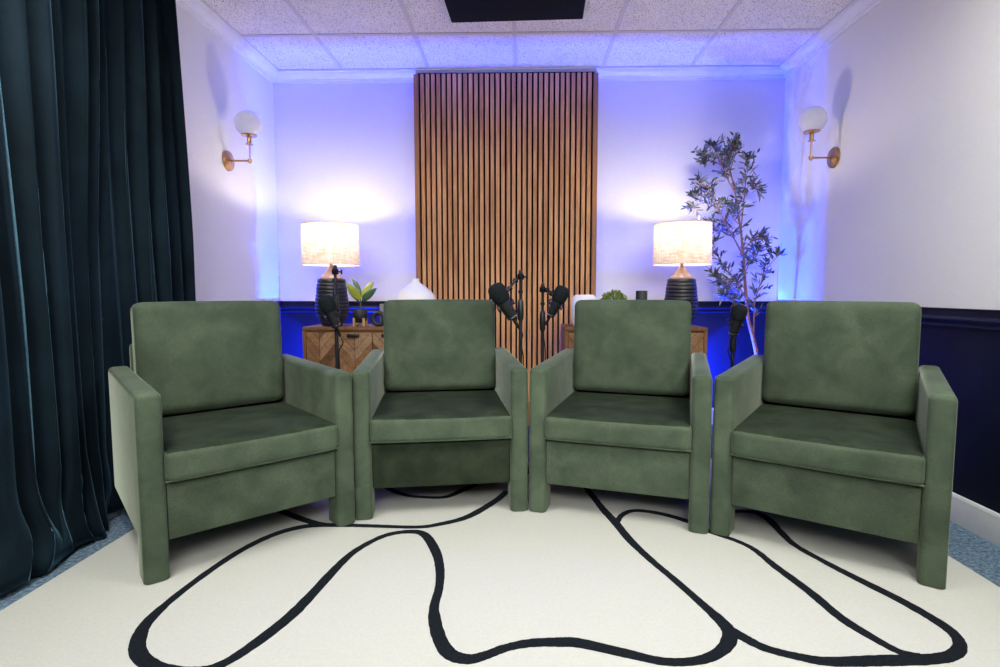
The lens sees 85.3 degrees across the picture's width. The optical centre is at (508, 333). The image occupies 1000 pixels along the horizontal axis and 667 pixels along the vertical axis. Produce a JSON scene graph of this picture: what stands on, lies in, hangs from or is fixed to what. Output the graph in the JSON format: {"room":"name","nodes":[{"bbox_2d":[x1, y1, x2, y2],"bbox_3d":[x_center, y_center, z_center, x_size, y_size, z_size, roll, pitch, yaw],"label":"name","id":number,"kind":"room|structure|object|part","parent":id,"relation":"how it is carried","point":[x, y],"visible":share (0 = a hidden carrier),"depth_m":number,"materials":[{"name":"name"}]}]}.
{"room":"studio","nodes":[
{"label":"studio","id":0,"kind":"room"},
{"bbox_2d":[176,3,280,320],"bbox_3d":[-1.865,-0.401,1.325,0.100,2.617,5.620,0,4,1],"label":"wall","id":1,"kind":"structure","parent":0,"point":[234,212],"depth_m":3.41,"materials":[{"name":"white paint"}]},
{"bbox_2d":[0,0,195,596],"bbox_3d":[-1.716,-0.395,1.674,0.142,2.544,2.334,0,4,1],"label":"curtain","id":2,"kind":"object","parent":1,"relation":"hanging from","point":[96,212],"visible":0.81,"depth_m":2.15,"materials":[{"name":"teal fabric"}]},
{"bbox_2d":[222,110,262,170],"bbox_3d":[-1.655,-1.204,3.395,0.222,0.367,0.160,0,4,1],"label":"wall sconce","id":3,"kind":"object","parent":1,"relation":"attached to","point":[248,123],"visible":1,"depth_m":3.35,"materials":[{"name":"white glass"}]},
{"bbox_3d":[-1.686,-1.083,3.405,0.123,0.011,0.011,0,4,1],"label":"arm","id":4,"kind":"part","parent":3,"relation":"part of","materials":[{"name":"gold metal"}]},
{"bbox_3d":[-1.624,-1.312,3.386,0.160,0.151,0.160,0,4,1],"label":"globe","id":5,"kind":"part","parent":3,"relation":"part of","materials":[{"name":"white glass"}]},
{"bbox_2d":[0,424,999,610],"bbox_3d":[0.066,0.943,1.437,3.960,0.080,5.720,0,4,1],"label":"floor","id":6,"kind":"structure","parent":0,"point":[971,550],"depth_m":2.10,"materials":[{"name":"blue carpet"}]},
{"bbox_2d":[302,324,383,374],"bbox_3d":[-0.905,0.330,3.810,0.930,0.775,0.397,0,4,1],"label":"base cabinet","id":7,"kind":"object","parent":6,"relation":"on","point":[359,341],"visible":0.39,"depth_m":3.61,"materials":[{"name":"brown wood"}]},
{"bbox_2d":[301,221,359,326],"bbox_3d":[-1.200,-0.400,3.668,0.380,0.701,0.380,-2,5,-19],"label":"table lamp","id":8,"kind":"object","parent":7,"relation":"on","point":[323,243],"visible":0.83,"depth_m":3.53,"materials":[{"name":"white fabric"}]},
{"bbox_3d":[-1.200,-0.596,3.653,0.374,0.271,0.374,-2,5,-19],"label":"lamp shade","id":9,"kind":"part","parent":8,"relation":"part of","materials":[{"name":"white fabric"}]},
{"bbox_3d":[-1.131,0.265,3.639,0.439,0.546,0.020,0,4,1],"label":"door","id":10,"kind":"part","parent":7,"relation":"part of","materials":[{"name":"brown wood"}]},
{"bbox_3d":[-1.035,0.013,3.598,0.080,0.020,0.018,0,4,1],"label":"handle","id":11,"kind":"part","parent":7,"relation":"part of","materials":[{"name":"black plastic"}]},
{"bbox_2d":[346,278,376,326],"bbox_3d":[-0.980,-0.208,3.633,0.211,0.322,0.126,0,4,-5],"label":"potted plant","id":12,"kind":"object","parent":7,"relation":"on","point":[360,316],"visible":1,"depth_m":3.59,"materials":[{"name":"green plant"}]},
{"bbox_3d":[-0.993,-0.119,3.625,0.098,0.092,0.098,0,4,1],"label":"pot","id":13,"kind":"part","parent":12,"relation":"part of","materials":[{"name":"black ceramic"}]},
{"bbox_2d":[371,309,383,326],"bbox_3d":[-0.871,-0.106,3.623,0.106,0.120,0.030,0,4,1],"label":"ring vase","id":14,"kind":"object","parent":7,"relation":"on","point":[378,312],"visible":0.93,"depth_m":3.61,"materials":[{"name":"black ceramic"}]},
{"bbox_3d":[-0.688,0.266,3.629,0.439,0.546,0.020,0,4,1],"label":"door","id":15,"kind":"part","parent":7,"relation":"part of","materials":[{"name":"brown wood"}]},
{"bbox_2d":[379,304,383,325],"bbox_3d":[-0.855,-0.129,3.732,0.068,0.150,0.068,0,4,1],"label":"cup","id":16,"kind":"object","parent":7,"relation":"on","point":[381,305],"visible":0.25,"depth_m":3.70,"materials":[{"name":"white ceramic"}]},
{"bbox_2d":[395,279,435,299],"bbox_3d":[-0.624,-0.206,3.630,0.287,0.320,0.287,0,4,1],"label":"vase","id":17,"kind":"object","parent":7,"relation":"on","point":[415,290],"visible":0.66,"depth_m":3.54,"materials":[{"name":"white ceramic"}]},
{"bbox_2d":[0,458,999,666],"bbox_3d":[0.037,0.855,1.957,3.260,0.014,2.670,0,4,1],"label":"rug","id":18,"kind":"object","parent":6,"relation":"on","point":[440,575],"visible":0.93,"depth_m":1.78,"materials":[{"name":"beige fabric"}]},
{"bbox_2d":[108,301,354,584],"bbox_3d":[-1.195,0.341,2.336,0.771,0.953,0.786,-4,6,-42],"label":"armchair","id":19,"kind":"object","parent":18,"relation":"on","point":[213,426],"visible":1,"depth_m":2.25,"materials":[{"name":"green fabric"}]},
{"bbox_3d":[-1.461,0.426,2.119,0.078,0.527,0.765,-4,6,-42],"label":"armrest","id":20,"kind":"part","parent":19,"relation":"part of","materials":[{"name":"green fabric"}]},
{"bbox_3d":[-1.241,0.779,1.899,0.078,0.146,0.105,-4,6,-42],"label":"leg","id":21,"kind":"part","parent":19,"relation":"part of","materials":[{"name":"green fabric"}]},
{"bbox_3d":[-1.434,0.348,2.605,0.611,0.640,0.061,-4,6,-42],"label":"frame","id":22,"kind":"part","parent":19,"relation":"part of","materials":[{"name":"green fabric"}]},
{"bbox_2d":[130,301,283,414],"bbox_3d":[-1.374,0.098,2.518,0.604,0.498,0.170,-4,6,-42],"label":"cushion","id":23,"kind":"object","parent":19,"relation":"on","point":[198,356],"depth_m":2.44,"materials":[{"name":"green fabric"}]},
{"bbox_2d":[162,402,337,481],"bbox_3d":[-1.142,0.427,2.283,0.622,0.138,0.627,-4,6,-42],"label":"seat cushion","id":24,"kind":"object","parent":19,"relation":"on","point":[219,444],"depth_m":2.12,"materials":[{"name":"green fabric"}]},
{"bbox_3d":[-1.188,0.588,2.347,0.611,0.202,0.678,-4,6,-42],"label":"panel","id":25,"kind":"part","parent":19,"relation":"part of","materials":[{"name":"green fabric"}]},
{"bbox_3d":[-0.944,0.390,2.579,0.078,0.527,0.765,-4,6,-42],"label":"armrest","id":26,"kind":"part","parent":19,"relation":"part of","materials":[{"name":"green fabric"}]},
{"bbox_3d":[-0.724,0.744,2.359,0.078,0.146,0.105,-4,6,-42],"label":"leg","id":27,"kind":"part","parent":19,"relation":"part of","materials":[{"name":"green fabric"}]},
{"bbox_2d":[331,265,343,368],"bbox_3d":[-0.966,0.190,3.055,0.164,1.143,0.167,0,4,1],"label":"microphone stand","id":28,"kind":"object","parent":18,"relation":"on","point":[334,271],"visible":0.48,"depth_m":3.02,"materials":[{"name":"metal"}]},
{"bbox_2d":[318,295,340,336],"bbox_3d":[-0.967,-0.092,2.926,0.095,0.232,0.124,3,5,36],"label":"microphone","id":29,"kind":"object","parent":28,"relation":"on","point":[327,304],"visible":1,"depth_m":2.89,"materials":[{"name":"black plastic"}]},
{"bbox_3d":[-0.964,-0.237,3.006,0.013,0.205,0.043,-1,4,-8],"label":"boom arm","id":30,"kind":"part","parent":28,"relation":"part of","materials":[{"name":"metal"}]},
{"bbox_2d":[351,299,527,519],"bbox_3d":[-0.344,0.308,2.752,0.771,0.953,0.786,-1,4,-8],"label":"armchair","id":31,"kind":"object","parent":18,"relation":"on","point":[440,404],"visible":1,"depth_m":2.46,"materials":[{"name":"green fabric"}]},
{"bbox_3d":[-0.645,0.739,2.422,0.078,0.146,0.105,-1,4,-8],"label":"leg","id":32,"kind":"part","parent":31,"relation":"part of","materials":[{"name":"green fabric"}]},
{"bbox_3d":[-0.689,0.379,2.722,0.078,0.527,0.765,-1,4,-8],"label":"armrest","id":33,"kind":"part","parent":31,"relation":"part of","materials":[{"name":"green fabric"}]},
{"bbox_2d":[383,299,494,390],"bbox_3d":[-0.380,0.061,3.001,0.604,0.498,0.170,-1,4,-8],"label":"cushion","id":34,"kind":"object","parent":31,"relation":"on","point":[430,344],"depth_m":2.93,"materials":[{"name":"green fabric"}]},
{"bbox_3d":[-0.392,0.309,3.109,0.611,0.640,0.061,-1,4,-8],"label":"frame","id":35,"kind":"part","parent":31,"relation":"part of","materials":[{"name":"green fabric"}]},
{"bbox_2d":[370,390,511,443],"bbox_3d":[-0.334,0.397,2.680,0.622,0.138,0.627,-1,4,-8],"label":"seat cushion","id":36,"kind":"object","parent":31,"relation":"on","point":[444,417],"depth_m":2.41,"materials":[{"name":"green fabric"}]},
{"bbox_3d":[-0.343,0.556,2.761,0.611,0.202,0.678,-1,4,-8],"label":"panel","id":37,"kind":"part","parent":31,"relation":"part of","materials":[{"name":"green fabric"}]},
{"bbox_3d":[-0.002,0.372,2.814,0.078,0.527,0.765,-1,4,-8],"label":"armrest","id":38,"kind":"part","parent":31,"relation":"part of","materials":[{"name":"green fabric"}]},
{"bbox_3d":[0.042,0.732,2.514,0.078,0.146,0.105,-1,4,-8],"label":"leg","id":39,"kind":"part","parent":31,"relation":"part of","materials":[{"name":"green fabric"}]},
{"bbox_2d":[507,270,528,473],"bbox_3d":[0.063,0.209,2.995,0.164,1.113,0.164,3,5,33],"label":"microphone stand","id":40,"kind":"object","parent":18,"relation":"on","point":[520,276],"visible":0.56,"depth_m":2.95,"materials":[{"name":"metal"}]},
{"bbox_2d":[488,282,519,328],"bbox_3d":[-0.031,-0.143,2.863,0.112,0.252,0.173,3,6,38],"label":"microphone","id":41,"kind":"object","parent":40,"relation":"attached to","point":[498,292],"visible":1,"depth_m":2.82,"materials":[{"name":"black plastic"}]},
{"bbox_2d":[528,283,552,460],"bbox_3d":[0.197,0.230,3.172,0.168,1.044,0.167,0,4,1],"label":"microphone stand","id":42,"kind":"object","parent":18,"relation":"on","point":[542,289],"visible":0.5,"depth_m":3.13,"materials":[{"name":"metal"}]},
{"bbox_2d":[545,285,568,325],"bbox_3d":[0.273,-0.155,3.033,0.097,0.228,0.140,-3,5,-30],"label":"microphone","id":43,"kind":"object","parent":42,"relation":"attached to","point":[560,294],"visible":1,"depth_m":3.00,"materials":[{"name":"black plastic"}]},
{"bbox_2d":[529,300,712,533],"bbox_3d":[0.569,0.315,2.667,0.771,0.953,0.786,1,5,18],"label":"armchair","id":44,"kind":"object","parent":18,"relation":"on","point":[621,409],"visible":1,"depth_m":2.44,"materials":[{"name":"green fabric"}]},
{"bbox_3d":[0.140,0.732,2.502,0.078,0.146,0.105,1,5,18],"label":"leg","id":45,"kind":"part","parent":44,"relation":"part of","materials":[{"name":"green fabric"}]},
{"bbox_3d":[0.242,0.374,2.789,0.078,0.527,0.765,1,5,18],"label":"armrest","id":46,"kind":"part","parent":44,"relation":"part of","materials":[{"name":"green fabric"}]},
{"bbox_2d":[545,392,691,451],"bbox_3d":[0.544,0.403,2.598,0.622,0.138,0.627,1,5,18],"label":"seat cushion","id":47,"kind":"object","parent":44,"relation":"on","point":[584,420],"depth_m":2.37,"materials":[{"name":"green fabric"}]},
{"bbox_3d":[0.565,0.562,2.676,0.611,0.202,0.678,1,5,18],"label":"panel","id":48,"kind":"part","parent":44,"relation":"part of","materials":[{"name":"green fabric"}]},
{"bbox_2d":[573,300,690,395],"bbox_3d":[0.652,0.068,2.904,0.604,0.498,0.170,1,5,18],"label":"cushion","id":49,"kind":"object","parent":44,"relation":"on","point":[637,347],"depth_m":2.83,"materials":[{"name":"green fabric"}]},
{"bbox_3d":[0.680,0.317,3.009,0.611,0.640,0.061,1,5,18],"label":"frame","id":50,"kind":"part","parent":44,"relation":"part of","materials":[{"name":"green fabric"}]},
{"bbox_3d":[0.799,0.749,2.288,0.078,0.146,0.105,1,5,18],"label":"leg","id":51,"kind":"part","parent":44,"relation":"part of","materials":[{"name":"green fabric"}]},
{"bbox_3d":[0.901,0.390,2.575,0.078,0.527,0.765,1,5,18],"label":"armrest","id":52,"kind":"part","parent":44,"relation":"part of","materials":[{"name":"green fabric"}]},
{"bbox_2d":[727,302,736,367],"bbox_3d":[1.237,0.295,3.013,0.164,0.939,0.167,0,4,1],"label":"microphone stand","id":53,"kind":"object","parent":18,"relation":"on","point":[732,346],"visible":0.2,"depth_m":2.98,"materials":[{"name":"metal"}]},
{"bbox_2d":[727,304,747,344],"bbox_3d":[1.207,-0.045,2.883,0.085,0.222,0.121,-1,4,-8],"label":"microphone","id":54,"kind":"object","parent":53,"relation":"on","point":[739,312],"visible":1,"depth_m":2.85,"materials":[{"name":"black plastic"}]},
{"bbox_2d":[710,301,957,588],"bbox_3d":[1.357,0.344,2.300,0.771,0.953,0.786,3,5,35],"label":"armchair","id":55,"kind":"object","parent":18,"relation":"on","point":[822,426],"visible":1,"depth_m":2.18,"materials":[{"name":"green fabric"}]},
{"bbox_3d":[0.890,0.751,2.267,0.078,0.146,0.105,3,5,35],"label":"leg","id":56,"kind":"part","parent":55,"relation":"part of","materials":[{"name":"green fabric"}]},
{"bbox_3d":[1.078,0.395,2.511,0.078,0.527,0.765,3,5,35],"label":"armrest","id":57,"kind":"part","parent":55,"relation":"part of","materials":[{"name":"green fabric"}]},
{"bbox_3d":[1.350,0.591,2.310,0.611,0.202,0.678,3,5,35],"label":"panel","id":58,"kind":"part","parent":55,"relation":"part of","materials":[{"name":"green fabric"}]},
{"bbox_2d":[731,404,925,485],"bbox_3d":[1.311,0.431,2.241,0.622,0.138,0.627,3,5,35],"label":"seat cushion","id":59,"kind":"object","parent":55,"relation":"on","point":[850,447],"depth_m":2.05,"materials":[{"name":"green fabric"}]},
{"bbox_3d":[1.561,0.349,2.596,0.611,0.640,0.061,3,5,35],"label":"frame","id":60,"kind":"part","parent":55,"relation":"part of","materials":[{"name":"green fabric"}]},
{"bbox_2d":[762,301,921,416],"bbox_3d":[1.510,0.100,2.502,0.604,0.498,0.170,3,5,35],"label":"cushion","id":61,"kind":"object","parent":55,"relation":"on","point":[848,356],"depth_m":2.42,"materials":[{"name":"green fabric"}]},
{"bbox_3d":[1.459,0.781,1.873,0.078,0.146,0.105,3,5,35],"label":"leg","id":62,"kind":"part","parent":55,"relation":"part of","materials":[{"name":"green fabric"}]},
{"bbox_3d":[1.647,0.426,2.117,0.078,0.527,0.765,3,5,35],"label":"armrest","id":63,"kind":"part","parent":55,"relation":"part of","materials":[{"name":"green fabric"}]},
{"bbox_2d":[561,324,707,377],"bbox_3d":[0.839,0.333,3.771,0.930,0.775,0.397,0,4,1],"label":"base cabinet","id":64,"kind":"object","parent":6,"relation":"on","point":[699,334],"visible":0.12,"depth_m":3.56,"materials":[{"name":"brown wood"}]},
{"bbox_3d":[0.613,0.268,3.600,0.439,0.546,0.020,0,4,1],"label":"door","id":65,"kind":"part","parent":64,"relation":"part of","materials":[{"name":"brown wood"}]},
{"bbox_2d":[571,295,596,325],"bbox_3d":[0.500,-0.151,3.609,0.175,0.213,0.175,0,4,1],"label":"vase","id":66,"kind":"object","parent":64,"relation":"on","point":[575,298],"visible":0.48,"depth_m":3.56,"materials":[{"name":"white ceramic"}]},
{"bbox_2d":[600,289,626,299],"bbox_3d":[0.696,-0.170,3.602,0.192,0.252,0.194,0,4,1],"label":"potted plant","id":67,"kind":"object","parent":64,"relation":"on","point":[619,294],"visible":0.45,"depth_m":3.57,"materials":[{"name":"green plant"}]},
{"bbox_2d":[636,291,646,299],"bbox_3d":[0.877,-0.164,3.599,0.075,0.240,0.075,0,4,1],"label":"candle holder","id":68,"kind":"object","parent":64,"relation":"on","point":[640,295],"visible":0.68,"depth_m":3.56,"materials":[{"name":"black ceramic"}]},
{"bbox_2d":[653,220,712,324],"bbox_3d":[1.150,-0.396,3.615,0.380,0.701,0.380,1,5,16],"label":"table lamp","id":69,"kind":"object","parent":64,"relation":"on","point":[681,243],"visible":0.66,"depth_m":3.47,"materials":[{"name":"white fabric"}]},
{"bbox_3d":[1.150,-0.592,3.600,0.374,0.271,0.374,1,5,16],"label":"lamp shade","id":70,"kind":"part","parent":69,"relation":"part of","materials":[{"name":"white fabric"}]},
{"bbox_3d":[1.056,0.269,3.590,0.439,0.546,0.020,0,4,1],"label":"door","id":71,"kind":"part","parent":64,"relation":"part of","materials":[{"name":"brown wood"}]},
{"bbox_2d":[680,131,786,354],"bbox_3d":[1.567,-0.345,3.857,0.738,2.112,0.291,0,4,1],"label":"tree","id":72,"kind":"object","parent":6,"relation":"on","point":[734,143],"visible":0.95,"depth_m":3.81,"materials":[{"name":"green plant"}]},
{"bbox_2d":[204,0,851,68],"bbox_3d":[0.066,-1.746,1.227,3.960,0.080,5.720,0,4,1],"label":"ceiling","id":73,"kind":"structure","parent":0,"point":[247,17],"depth_m":3.39,"materials":[{"name":"tile"}]},
{"bbox_2d":[444,0,585,22],"bbox_3d":[0.028,-1.818,2.883,0.770,0.022,0.600,0,4,3],"label":"acoustic panel","id":74,"kind":"object","parent":73,"relation":"attached to","point":[459,11],"visible":1,"depth_m":3.06,"materials":[{"name":"black fabric"}]},
{"bbox_2d":[273,79,784,407],"bbox_3d":[0.129,-0.619,4.133,3.960,2.617,0.100,0,4,1],"label":"wall","id":75,"kind":"structure","parent":0,"point":[344,152],"depth_m":4.04,"materials":[{"name":"white paint"}]},
{"bbox_2d":[413,72,598,425],"bbox_3d":[-0.023,-0.595,4.027,1.329,2.585,0.066,0,4,1],"label":"wall panel","id":76,"kind":"object","parent":75,"relation":"attached to","point":[506,162],"visible":0.61,"depth_m":3.97,"materials":[{"name":"brown wood"}]},
{"bbox_2d":[777,0,999,513],"bbox_3d":[1.994,-0.394,1.239,0.100,2.617,5.620,0,4,1],"label":"wall","id":77,"kind":"structure","parent":0,"point":[909,93],"depth_m":2.63,"materials":[{"name":"white paint"}]},
{"bbox_2d":[202,0,854,69],"bbox_3d":[0.065,-1.706,1.202,3.650,0.016,5.465,0,4,1],"label":"grid","id":78,"kind":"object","parent":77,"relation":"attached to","point":[719,29],"depth_m":3.39,"materials":[{"name":"paint"}]},
{"bbox_2d":[176,0,882,83],"bbox_3d":[0.066,-1.671,1.233,3.760,0.070,5.520,0,4,1],"label":"trim","id":79,"kind":"structure","parent":77,"relation":"attached to","point":[197,9],"depth_m":3.90,"materials":[{"name":"white paint"}]},
{"bbox_2d":[102,301,999,331],"bbox_3d":[0.066,0.013,1.364,3.760,0.088,5.520,0,4,1],"label":"trim","id":80,"kind":"structure","parent":77,"relation":"attached to","point":[972,319],"depth_m":2.52,"materials":[{"name":"blue paint"}]},
{"bbox_2d":[107,408,999,546],"bbox_3d":[0.066,0.842,1.429,3.760,0.124,5.520,0,4,1],"label":"trim","id":81,"kind":"structure","parent":77,"relation":"attached to","point":[984,522],"depth_m":2.27,"materials":[{"name":"grey paint"}]},
{"bbox_2d":[798,106,839,167],"bbox_3d":[1.880,-1.198,3.316,0.222,0.367,0.160,0,4,1],"label":"wall sconce","id":82,"kind":"object","parent":77,"relation":"attached to","point":[813,119],"visible":1,"depth_m":3.27,"materials":[{"name":"white glass"}]},
{"bbox_3d":[1.849,-1.135,3.321,0.011,0.100,0.011,0,4,1],"label":"stem","id":83,"kind":"part","parent":82,"relation":"part of","materials":[{"name":"gold metal"}]},
{"bbox_3d":[1.849,-1.305,3.308,0.160,0.151,0.160,0,4,1],"label":"globe","id":84,"kind":"part","parent":82,"relation":"part of","materials":[{"name":"white glass"}]},
{"bbox_3d":[1.911,-1.077,3.324,0.123,0.011,0.011,0,4,1],"label":"arm","id":85,"kind":"part","parent":82,"relation":"part of","materials":[{"name":"gold metal"}]}
]}

